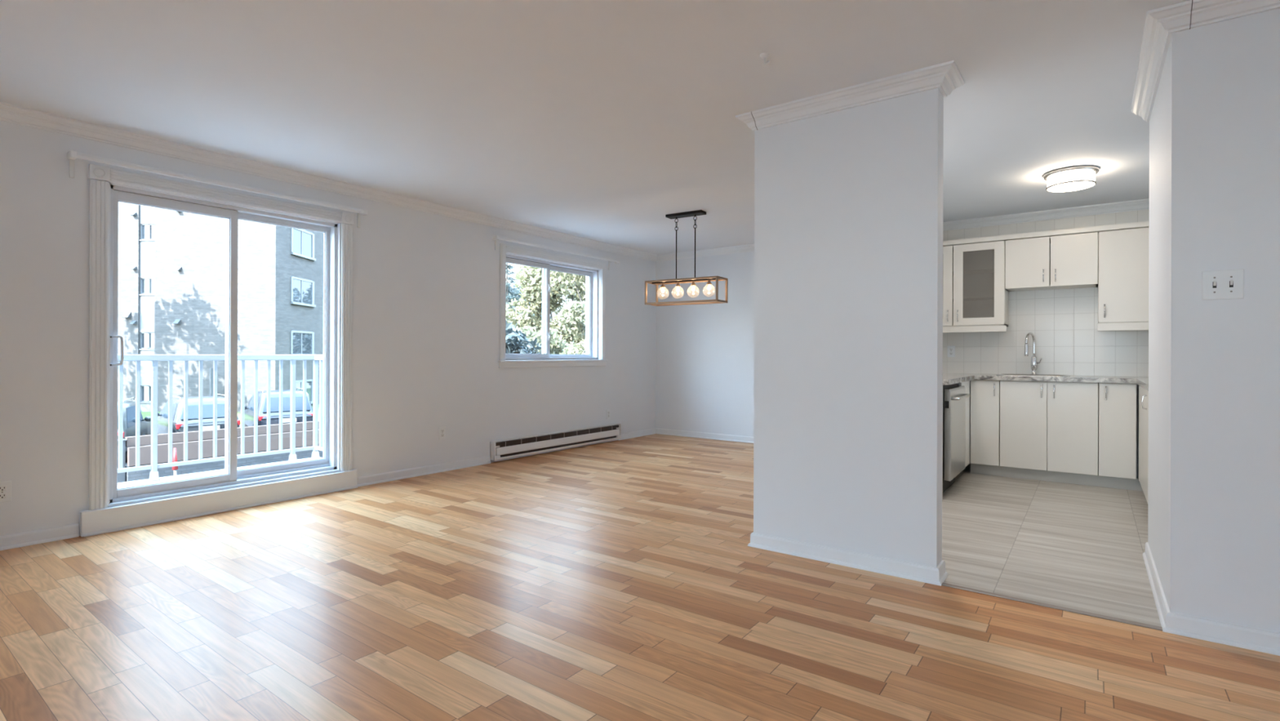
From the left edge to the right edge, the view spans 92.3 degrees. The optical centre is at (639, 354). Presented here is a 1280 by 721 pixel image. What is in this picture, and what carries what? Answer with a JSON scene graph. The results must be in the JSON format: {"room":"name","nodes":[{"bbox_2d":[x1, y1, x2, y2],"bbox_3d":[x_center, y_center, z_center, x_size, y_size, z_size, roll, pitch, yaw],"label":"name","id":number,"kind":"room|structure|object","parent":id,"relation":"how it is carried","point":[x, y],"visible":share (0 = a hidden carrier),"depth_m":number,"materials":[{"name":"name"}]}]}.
{"room":"empty living room","nodes":[
{"label":"empty living room","id":0,"kind":"room"},
{"bbox_2d":[117,457,322,488],"bbox_3d":[-3.876,1.107,4.379,1.110,0.162,3.660,0,0,36],"label":"floor","id":1,"kind":"structure","parent":0,"point":[136,482],"depth_m":5.17,"materials":[{"name":"concrete"}]},
{"bbox_2d":[117,354,323,481],"bbox_3d":[-3.847,0.513,4.349,1.040,1.026,3.565,0,0,36],"label":"balcony railing","id":2,"kind":"object","parent":1,"relation":"on","point":[153,474],"visible":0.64,"depth_m":5.33,"materials":[{"name":"white metal"}]},
{"bbox_2d":[0,120,655,536],"bbox_3d":[-2.651,-0.018,4.883,0.260,2.820,9.720,0,0,36],"label":"wall","id":3,"kind":"structure","parent":0,"point":[425,337],"depth_m":5.20,"materials":[{"name":"white paint"}]},
{"bbox_2d":[0,480,11,502],"bbox_3d":[-3.558,0.768,3.428,0.010,0.116,0.072,0,0,36],"label":"electrical outlet","id":4,"kind":"object","parent":3,"relation":"attached to","point":[5,486],"visible":1,"depth_m":3.44,"materials":[{"name":"white plastic"}]},
{"bbox_2d":[0,493,6,498],"bbox_3d":[-3.556,0.789,3.427,0.005,0.030,0.034,0,0,36],"label":"socket","id":5,"kind":"object","parent":4,"relation":"attached to","point":[2,495],"depth_m":3.43,"materials":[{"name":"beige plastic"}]},
{"bbox_2d":[0,484,6,491],"bbox_3d":[-3.556,0.747,3.427,0.005,0.030,0.034,0,0,36],"label":"socket","id":6,"kind":"object","parent":4,"relation":"attached to","point":[2,487],"depth_m":3.43,"materials":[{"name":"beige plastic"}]},
{"bbox_2d":[0,523,79,550],"bbox_3d":[-4.333,1.048,2.364,0.024,0.076,3.272,0,0,36],"label":"baseboard","id":7,"kind":"structure","parent":3,"relation":"attached to","point":[62,532],"depth_m":3.54,"materials":[{"name":"white paint"}]},
{"bbox_2d":[66,150,367,227],"bbox_3d":[-2.820,-1.119,4.347,0.097,0.141,1.829,0,0,36],"label":"curtain rod","id":8,"kind":"object","parent":3,"relation":"attached to","point":[72,155],"visible":1,"depth_m":4.10,"materials":[{"name":"white paint"}]},
{"bbox_2d":[79,164,357,537],"bbox_3d":[-2.915,-0.029,4.423,0.261,2.240,1.710,0,0,36],"label":"door","id":9,"kind":"structure","parent":3,"relation":"in","point":[111,508],"depth_m":4.27,"materials":[{"name":"white paint"}]},
{"bbox_2d":[0,102,657,261],"bbox_3d":[-2.509,-1.339,4.782,0.082,0.078,9.320,0,0,36],"label":"crown molding","id":10,"kind":"structure","parent":3,"relation":"attached to","point":[8,113],"depth_m":4.45,"materials":[{"name":"white paint"}]},
{"bbox_2d":[357,455,491,486],"bbox_3d":[-1.927,1.056,5.631,0.024,0.076,1.408,0,0,36],"label":"baseboard","id":11,"kind":"structure","parent":3,"relation":"attached to","point":[437,468],"depth_m":5.55,"materials":[{"name":"white paint"}]},
{"bbox_2d":[439,426,445,439],"bbox_3d":[-1.849,0.734,5.748,0.010,0.116,0.072,0,0,36],"label":"electrical outlet","id":12,"kind":"object","parent":3,"relation":"attached to","point":[442,429],"visible":1,"depth_m":5.75,"materials":[{"name":"white plastic"}]},
{"bbox_2d":[497,243,608,368],"bbox_3d":[-1.004,-0.498,7.033,0.240,1.279,1.729,0,0,36],"label":"window","id":13,"kind":"structure","parent":3,"relation":"in","point":[596,272],"depth_m":7.01,"materials":[{"name":"white paint"}]},
{"bbox_2d":[489,423,621,460],"bbox_3d":[-0.876,0.975,7.019,0.070,0.188,2.058,0,0,36],"label":"baseboard heater","id":14,"kind":"object","parent":3,"relation":"attached to","point":[533,444],"visible":1,"depth_m":6.84,"materials":[{"name":"white metal"}]},
{"bbox_2d":[492,235,620,270],"bbox_3d":[-0.881,-1.125,6.981,0.097,0.134,2.005,0,0,36],"label":"curtain rod","id":15,"kind":"object","parent":3,"relation":"attached to","point":[495,237],"visible":1,"depth_m":6.77,"materials":[{"name":"white paint"}]},
{"bbox_2d":[606,408,610,418],"bbox_3d":[-0.396,0.751,7.722,0.010,0.116,0.072,0,0,36],"label":"electrical outlet","id":16,"kind":"object","parent":3,"relation":"attached to","point":[608,411],"visible":1,"depth_m":7.72,"materials":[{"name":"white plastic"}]},
{"bbox_2d":[617,427,655,439],"bbox_3d":[-0.029,1.062,8.209,0.024,0.076,0.850,0,0,36],"label":"baseboard","id":17,"kind":"structure","parent":3,"relation":"attached to","point":[651,431],"depth_m":8.20,"materials":[{"name":"white paint"}]},
{"bbox_2d":[0,0,1189,254],"bbox_3d":[0.494,-1.493,2.570,8.060,0.250,9.720,0,0,36],"label":"ceiling","id":18,"kind":"structure","parent":0,"point":[602,121],"depth_m":3.15,"materials":[{"name":"white paint"}]},
{"bbox_2d":[644,209,728,306],"bbox_3d":[0.443,-0.930,5.960,0.784,0.878,0.236,0,0,32],"label":"pendant light","id":19,"kind":"object","parent":18,"relation":"hanging from","point":[676,281],"visible":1,"depth_m":5.92,"materials":[{"name":"brown metal"}]},
{"bbox_2d":[760,52,769,65],"bbox_3d":[0.569,-1.343,2.806,0.042,0.050,0.042,0,0,-9],"label":"ceiling hook","id":20,"kind":"object","parent":18,"relation":"attached to","point":[764,55],"visible":1,"depth_m":2.80,"materials":[{"name":"white plastic"}]},
{"bbox_2d":[1043,165,1099,192],"bbox_3d":[3.213,-1.299,4.583,0.344,0.115,0.344,0,0,36],"label":"ceiling light","id":21,"kind":"object","parent":18,"relation":"attached to","point":[1078,177],"visible":1,"depth_m":4.49,"materials":[{"name":"white glass"}]},
{"bbox_2d":[1047,169,1095,191],"bbox_3d":[3.212,-1.288,4.583,0.294,0.092,0.294,0,0,36],"label":"diffuser","id":22,"kind":"object","parent":21,"relation":"attached to","point":[1058,180],"depth_m":4.50,"materials":[{"name":"white glass"}]},
{"bbox_2d":[0,433,1279,720],"bbox_3d":[0.527,1.162,2.509,7.720,0.120,9.470,0,0,36],"label":"floor","id":23,"kind":"structure","parent":0,"point":[617,580],"depth_m":2.60,"materials":[{"name":"brown wood"}]},
{"bbox_2d":[942,410,942,500],"bbox_3d":[2.086,0.669,4.813,0.516,0.876,0.018,0,0,36],"label":"end panel","id":24,"kind":"object","parent":23,"relation":"on","point":[942,411],"visible":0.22,"depth_m":4.66,"materials":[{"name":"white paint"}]},
{"bbox_2d":[942,382,970,492],"bbox_3d":[2.411,0.677,5.175,0.590,0.862,0.674,0,0,36],"label":"dishwasher","id":25,"kind":"object","parent":23,"relation":"on","point":[954,395],"visible":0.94,"depth_m":4.88,"materials":[{"name":"metal"}]},
{"bbox_2d":[970,379,999,466],"bbox_3d":[3.324,0.623,5.856,0.234,0.776,0.640,0,0,36],"label":"base cabinet","id":26,"kind":"object","parent":23,"relation":"on","point":[984,393],"visible":0.95,"depth_m":5.62,"materials":[{"name":"white paint"}]},
{"bbox_2d":[959,380,969,466],"bbox_3d":[2.914,0.621,5.517,0.018,0.776,0.453,0,0,36],"label":"filler panel","id":27,"kind":"object","parent":26,"relation":"attached to","point":[966,384],"visible":0.26,"depth_m":5.60,"materials":[{"name":"white paint"}]},
{"bbox_2d":[1000,380,1097,475],"bbox_3d":[3.709,0.624,5.573,0.713,0.776,0.640,0,0,36],"label":"base cabinet","id":28,"kind":"object","parent":23,"relation":"on","point":[1045,425],"visible":1,"depth_m":5.33,"materials":[{"name":"white paint"}]},
{"bbox_2d":[941,582,1162,631],"bbox_3d":[1.777,1.103,2.713,0.856,0.005,0.036,0,0,36],"label":"trim","id":29,"kind":"structure","parent":23,"relation":"on","point":[1071,610],"depth_m":2.68,"materials":[{"name":"metal"}]},
{"bbox_2d":[970,462,1142,491],"bbox_3d":[3.607,1.062,5.371,1.275,0.100,0.016,0,0,36],"label":"toe kick","id":30,"kind":"object","parent":23,"relation":"on","point":[995,470],"visible":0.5,"depth_m":5.34,"materials":[{"name":"white wood"}]},
{"bbox_2d":[1097,382,1137,479],"bbox_3d":[4.099,0.625,5.286,0.247,0.776,0.640,0,0,36],"label":"base cabinet","id":31,"kind":"object","parent":23,"relation":"on","point":[1117,402],"visible":0.98,"depth_m":5.05,"materials":[{"name":"white paint"}]},
{"bbox_2d":[1138,385,1148,502],"bbox_3d":[3.854,0.674,4.238,0.645,0.876,1.358,0,0,36],"label":"base cabinet","id":32,"kind":"object","parent":23,"relation":"on","point":[1143,393],"visible":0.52,"depth_m":4.41,"materials":[{"name":"white paint"}]},
{"bbox_2d":[942,373,1148,391],"bbox_3d":[3.354,0.213,4.992,2.347,0.040,1.998,0,0,36],"label":"countertop","id":33,"kind":"structure","parent":32,"relation":"on","point":[948,378],"depth_m":5.25,"materials":[{"name":"grey stone"}]},
{"bbox_2d":[1023,332,1041,373],"bbox_3d":[3.700,-0.007,5.772,0.214,0.402,0.104,0,0,-39],"label":"faucet","id":34,"kind":"object","parent":33,"relation":"on","point":[1034,362],"visible":0.99,"depth_m":5.82,"materials":[{"name":"silver metal"}]},
{"bbox_2d":[995,373,1069,377],"bbox_3d":[3.594,0.280,5.624,0.550,0.188,0.470,0,0,36],"label":"sink","id":35,"kind":"object","parent":33,"relation":"in","point":[1021,375],"visible":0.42,"depth_m":5.68,"materials":[{"name":"metal"}]},
{"bbox_2d":[753,88,947,583],"bbox_3d":[2.176,-0.103,4.766,0.991,2.620,3.824,0,0,36],"label":"wall","id":36,"kind":"structure","parent":0,"point":[848,398],"depth_m":3.21,"materials":[{"name":"white paint"}]},
{"bbox_2d":[735,60,954,130],"bbox_3d":[1.026,-1.328,3.220,1.131,0.078,0.082,0,0,36],"label":"crown molding","id":37,"kind":"structure","parent":36,"relation":"attached to","point":[916,81],"depth_m":3.17,"materials":[{"name":"white paint"}]},
{"bbox_2d":[937,61,964,97],"bbox_3d":[1.511,-1.326,2.995,0.082,0.078,0.294,0,0,36],"label":"crown molding","id":38,"kind":"structure","parent":36,"relation":"attached to","point":[953,79],"depth_m":2.99,"materials":[{"name":"white paint"}]},
{"bbox_2d":[655,251,1138,478],"bbox_3d":[2.677,-0.101,6.840,6.040,2.620,0.150,0,0,36],"label":"wall","id":39,"kind":"structure","parent":0,"point":[704,353],"depth_m":8.07,"materials":[{"name":"white paint"}]},
{"bbox_2d":[655,427,753,443],"bbox_3d":[1.547,1.067,7.561,3.330,0.076,0.024,0,0,36],"label":"baseboard","id":40,"kind":"structure","parent":39,"relation":"attached to","point":[659,431],"depth_m":8.06,"materials":[{"name":"white paint"}]},
{"bbox_2d":[655,244,754,262],"bbox_3d":[1.537,-1.326,7.538,3.330,0.078,0.082,0,0,36],"label":"crown molding","id":41,"kind":"structure","parent":39,"relation":"attached to","point":[748,247],"depth_m":8.02,"materials":[{"name":"white paint"}]},
{"bbox_2d":[942,240,1008,332],"bbox_3d":[3.212,-0.644,6.116,0.782,0.856,0.360,0,0,36],"label":"upper cabinet","id":42,"kind":"object","parent":39,"relation":"attached to","point":[975,296],"visible":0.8,"depth_m":6.04,"materials":[{"name":"white paint"}]},
{"bbox_2d":[952,266,994,275],"bbox_3d":[3.220,-0.824,6.137,0.725,0.019,0.297,0,0,36],"label":"shelf","id":43,"kind":"object","parent":42,"relation":"attached to","point":[957,270],"depth_m":6.02,"materials":[{"name":"white paint"}]},
{"bbox_2d":[952,295,994,301],"bbox_3d":[3.220,-0.554,6.137,0.725,0.019,0.297,0,0,36],"label":"shelf","id":44,"kind":"object","parent":42,"relation":"attached to","point":[955,298],"depth_m":6.00,"materials":[{"name":"white paint"}]},
{"bbox_2d":[942,221,1149,246],"bbox_3d":[3.677,-1.097,5.640,2.092,0.046,0.120,0,0,36],"label":"crown molding","id":45,"kind":"structure","parent":42,"relation":"on","point":[1143,224],"depth_m":5.55,"materials":[{"name":"white paint"}]},
{"bbox_2d":[942,208,1149,376],"bbox_3d":[3.952,-0.537,5.803,2.360,1.500,0.010,0,0,36],"label":"wall tiles","id":46,"kind":"structure","parent":39,"relation":"attached to","point":[1063,322],"depth_m":5.82,"materials":[{"name":"white tile"}]},
{"bbox_2d":[947,346,955,356],"bbox_3d":[3.209,-0.031,6.337,0.072,0.116,0.010,0,0,36],"label":"electrical outlet","id":47,"kind":"object","parent":46,"relation":"attached to","point":[951,349],"visible":1,"depth_m":6.33,"materials":[{"name":"white plastic"}]},
{"bbox_2d":[942,198,1149,231],"bbox_3d":[3.927,-1.318,5.766,2.360,0.078,0.082,0,0,36],"label":"crown molding","id":48,"kind":"structure","parent":39,"relation":"attached to","point":[1141,204],"depth_m":5.80,"materials":[{"name":"white paint"}]},
{"bbox_2d":[1004,231,1097,291],"bbox_3d":[3.799,-0.843,5.684,0.702,0.454,0.360,0,0,36],"label":"upper cabinet","id":49,"kind":"object","parent":39,"relation":"attached to","point":[1068,261],"visible":0.99,"depth_m":5.56,"materials":[{"name":"white paint"}]},
{"bbox_2d":[1097,226,1149,330],"bbox_3d":[4.322,-0.636,5.299,0.606,0.864,0.360,0,0,36],"label":"upper cabinet","id":50,"kind":"object","parent":39,"relation":"attached to","point":[1123,254],"visible":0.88,"depth_m":5.25,"materials":[{"name":"white paint"}]},
{"bbox_2d":[747,8,1279,632],"bbox_3d":[2.719,-0.101,2.718,4.344,2.620,1.169,0,0,36],"label":"wall","id":51,"kind":"structure","parent":0,"point":[1214,492],"depth_m":2.38,"materials":[{"name":"white paint"}]},
{"bbox_2d":[1132,111,1149,122],"bbox_3d":[2.775,-1.322,3.406,0.077,0.077,0.022,0,0,36],"label":"crown molding","id":52,"kind":"structure","parent":51,"relation":"attached to","point":[1132,112],"depth_m":3.40,"materials":[{"name":"white paint"}]},
{"bbox_2d":[1130,12,1171,120],"bbox_3d":[2.406,-1.323,2.907,0.085,0.078,1.215,0,0,36],"label":"crown molding","id":53,"kind":"structure","parent":51,"relation":"attached to","point":[1156,39],"depth_m":2.81,"materials":[{"name":"white paint"}]},
{"bbox_2d":[1142,542,1169,630],"bbox_3d":[2.443,1.070,2.918,0.024,0.076,1.169,0,0,36],"label":"baseboard","id":54,"kind":"structure","parent":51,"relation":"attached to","point":[1161,602],"depth_m":2.81,"materials":[{"name":"white paint"}]},
{"bbox_2d":[1189,0,1192,29],"bbox_3d":[2.147,-1.323,2.393,0.002,0.079,0.083,0,0,36],"label":"crown molding","id":55,"kind":"structure","parent":51,"relation":"attached to","point":[1192,0],"depth_m":2.39,"materials":[{"name":"white wood"}]},
{"bbox_2d":[1162,612,1279,655],"bbox_3d":[3.090,1.072,1.731,2.471,0.076,0.024,0,0,36],"label":"baseboard","id":56,"kind":"structure","parent":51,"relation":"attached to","point":[1235,635],"depth_m":2.35,"materials":[{"name":"white paint"}]},
{"bbox_2d":[1201,268,1244,300],"bbox_3d":[2.241,-0.268,2.362,0.119,0.113,0.020,0,0,36],"label":"switch plate","id":57,"kind":"object","parent":51,"relation":"attached to","point":[1227,284],"visible":1,"depth_m":2.36,"materials":[{"name":"white plastic"}]},
{"label":"outside","id":58,"kind":"structure","parent":0,"visible":0},
{"bbox_2d":[141,404,323,424],"bbox_3d":[-35.013,3.988,43.600,59.711,2.600,56.059,0,0,36],"label":"lawn","id":59,"kind":"structure","parent":58,"point":[144,414],"depth_m":30.25,"materials":[{"name":"green plant"}]},
{"bbox_2d":[208,368,213,395],"bbox_3d":[-21.406,1.857,30.800,0.240,2.350,0.240,0,0,36],"label":"drain pipe","id":60,"kind":"object","parent":59,"relation":"on","point":[211,370],"visible":0.36,"depth_m":30.68,"materials":[{"name":"white metal"}]},
{"bbox_2d":[117,201,323,412],"bbox_3d":[-27.680,-3.139,39.500,18.400,13.500,16.400,0,0,0],"label":"apartment building","id":61,"kind":"structure","parent":59,"relation":"on","point":[171,264],"depth_m":31.50,"materials":[{"name":"beige brick"}]},
{"bbox_2d":[121,311,130,317],"bbox_3d":[-26.244,-2.034,31.399,0.302,0.302,0.198,0,0,0],"label":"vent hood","id":62,"kind":"object","parent":61,"relation":"attached to","point":[125,314],"depth_m":31.40,"materials":[{"name":"white metal"}]},
{"bbox_2d":[173,319,180,324],"bbox_3d":[-23.665,-1.686,31.399,0.245,0.245,0.198,0,0,0],"label":"vent hood","id":63,"kind":"object","parent":61,"relation":"attached to","point":[175,321],"depth_m":31.39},
{"bbox_2d":[507,280,551,327],"bbox_3d":[-11.265,-1.374,52.071,7.874,9.712,7.629,0,0,-23],"label":"leafy tree","id":64,"kind":"object","parent":59,"relation":"on","point":[514,287],"visible":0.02,"depth_m":51.01,"materials":[{"name":"green plant"}]},
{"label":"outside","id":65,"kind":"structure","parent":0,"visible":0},
{"bbox_3d":[5.409,5.317,8.423,41.250,0.200,100.000,0,0,36],"label":"lot","id":66,"kind":"object","parent":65,"visible":0},
{"bbox_2d":[117,438,126,482],"bbox_3d":[-14.169,3.735,16.696,0.280,2.840,0.280,0,0,36],"label":"post","id":67,"kind":"object","parent":66,"relation":"on","point":[121,476],"visible":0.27,"depth_m":16.69,"materials":[{"name":"white metal"}]},
{"bbox_2d":[124,420,323,446],"bbox_3d":[-8.487,2.410,24.374,0.160,0.265,18.800,0,0,36],"label":"board","id":68,"kind":"object","parent":67,"relation":"attached to","point":[262,429],"visible":0.44,"depth_m":18.30,"materials":[{"name":"wood"}]},
{"bbox_2d":[172,448,177,475],"bbox_3d":[-12.966,3.884,17.146,0.143,2.551,0.129,0,0,-31],"label":"marker stake","id":69,"kind":"object","parent":66,"relation":"on","point":[175,455],"visible":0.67,"depth_m":17.11,"materials":[{"name":"white plastic"}]},
{"bbox_2d":[125,444,323,481],"bbox_3d":[-3.704,4.188,30.784,0.250,2.200,34.800,0,0,36],"label":"wall","id":70,"kind":"structure","parent":66,"relation":"on","point":[208,466],"depth_m":18.31,"materials":[{"name":"concrete"}]},
{"bbox_2d":[127,428,323,466],"bbox_3d":[-8.335,2.803,24.262,0.140,0.510,18.800,0,0,36],"label":"board","id":71,"kind":"object","parent":70,"relation":"on","point":[207,445],"visible":0.44,"depth_m":18.18,"materials":[{"name":"wood"}]},
{"bbox_2d":[505,320,542,353],"bbox_3d":[-3.443,1.419,13.877,4.104,4.658,4.470,0,0,-32],"label":"evergreen shrub","id":72,"kind":"object","parent":66,"relation":"on","point":[515,343],"visible":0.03,"depth_m":13.06,"materials":[{"name":"green plant"}]},
{"bbox_2d":[505,264,585,352],"bbox_3d":[-3.434,-0.818,28.372,6.018,9.052,5.955,0,0,-3],"label":"leafy tree","id":73,"kind":"object","parent":66,"relation":"on","point":[530,275],"visible":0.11,"depth_m":27.35,"materials":[{"name":"green plant"}]},
{"bbox_2d":[512,324,585,354],"bbox_3d":[-3.017,1.421,18.784,4.230,4.616,3.284,0,0,0],"label":"leafy tree","id":74,"kind":"object","parent":66,"relation":"on","point":[556,344],"visible":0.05,"depth_m":18.49,"materials":[{"name":"green plant"}]},
{"bbox_2d":[538,270,585,353],"bbox_3d":[-0.455,-1.192,23.474,5.762,9.818,5.906,0,0,36],"label":"leafy tree","id":75,"kind":"object","parent":66,"relation":"on","point":[577,279],"visible":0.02,"depth_m":22.86,"materials":[{"name":"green plant"}]},
{"bbox_2d":[557,299,585,354],"bbox_3d":[-0.481,0.564,16.050,3.094,6.292,2.914,0,0,36],"label":"leafy tree","id":76,"kind":"object","parent":66,"relation":"on","point":[568,311],"visible":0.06,"depth_m":15.93,"materials":[{"name":"green plant"}]},
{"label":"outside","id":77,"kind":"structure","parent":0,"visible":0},
{"bbox_2d":[125,424,319,480],"bbox_3d":[-16.329,4.223,24.432,12.750,2.250,100.000,0,0,36],"label":"lot","id":78,"kind":"structure","parent":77,"point":[240,424],"depth_m":20.92,"materials":[{"name":"grey asphalt"}]},
{"bbox_2d":[117,396,151,462],"bbox_3d":[-16.052,2.201,18.279,2.300,1.796,4.040,0,0,-30],"label":"car","id":79,"kind":"object","parent":78,"relation":"on","point":[129,406],"visible":0.18,"depth_m":17.98,"materials":[{"name":"grey paint"}]},
{"bbox_2d":[142,416,151,421],"bbox_3d":[-15.463,2.021,19.270,0.295,0.165,0.132,0,0,-30],"label":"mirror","id":80,"kind":"object","parent":79,"relation":"attached to","point":[148,418],"depth_m":19.24,"materials":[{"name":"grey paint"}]},
{"bbox_2d":[157,393,239,443],"bbox_3d":[-15.366,2.233,21.159,4.540,1.736,2.220,0,0,43],"label":"car","id":81,"kind":"object","parent":78,"relation":"on","point":[193,402],"visible":0.34,"depth_m":19.71,"materials":[{"name":"silver paint"}]},
{"bbox_2d":[175,423,183,429],"bbox_3d":[-14.355,2.239,19.221,0.270,0.170,0.268,0,0,43],"label":"tail light","id":82,"kind":"object","parent":81,"relation":"attached to","point":[178,426],"depth_m":19.10,"materials":[{"name":"red plastic"}]},
{"bbox_2d":[247,395,253,404],"bbox_3d":[-17.108,2.435,27.000,0.280,1.320,0.280,0,0,36],"label":"bollard","id":83,"kind":"object","parent":78,"relation":"on","point":[249,397],"visible":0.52,"depth_m":26.88,"materials":[{"name":"white"}]},
{"bbox_2d":[240,387,312,435],"bbox_3d":[-14.034,2.197,23.727,2.300,1.816,4.540,0,0,-40],"label":"car","id":84,"kind":"object","parent":78,"relation":"on","point":[274,394],"visible":0.39,"depth_m":22.17,"materials":[{"name":"blue paint"}]},
{"bbox_2d":[257,415,266,421],"bbox_3d":[-13.292,2.243,21.660,0.281,0.170,0.270,0,0,-40],"label":"tail light","id":85,"kind":"object","parent":84,"relation":"attached to","point":[260,418],"depth_m":21.54,"materials":[{"name":"red plastic"}]},
{"bbox_2d":[505,262,518,323],"bbox_3d":[-9.152,-1.967,42.074,4.210,10.476,4.281,0,0,36],"label":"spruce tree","id":86,"kind":"object","parent":78,"relation":"on","point":[508,266],"visible":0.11,"depth_m":41.96,"materials":[{"name":"green plant"}]},
{"bbox_2d":[511,268,554,325],"bbox_3d":[-6.240,-1.861,35.817,4.922,10.282,5.074,0,0,43],"label":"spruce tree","id":87,"kind":"object","parent":78,"relation":"on","point":[522,268],"visible":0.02,"depth_m":35.94,"materials":[{"name":"green plant"}]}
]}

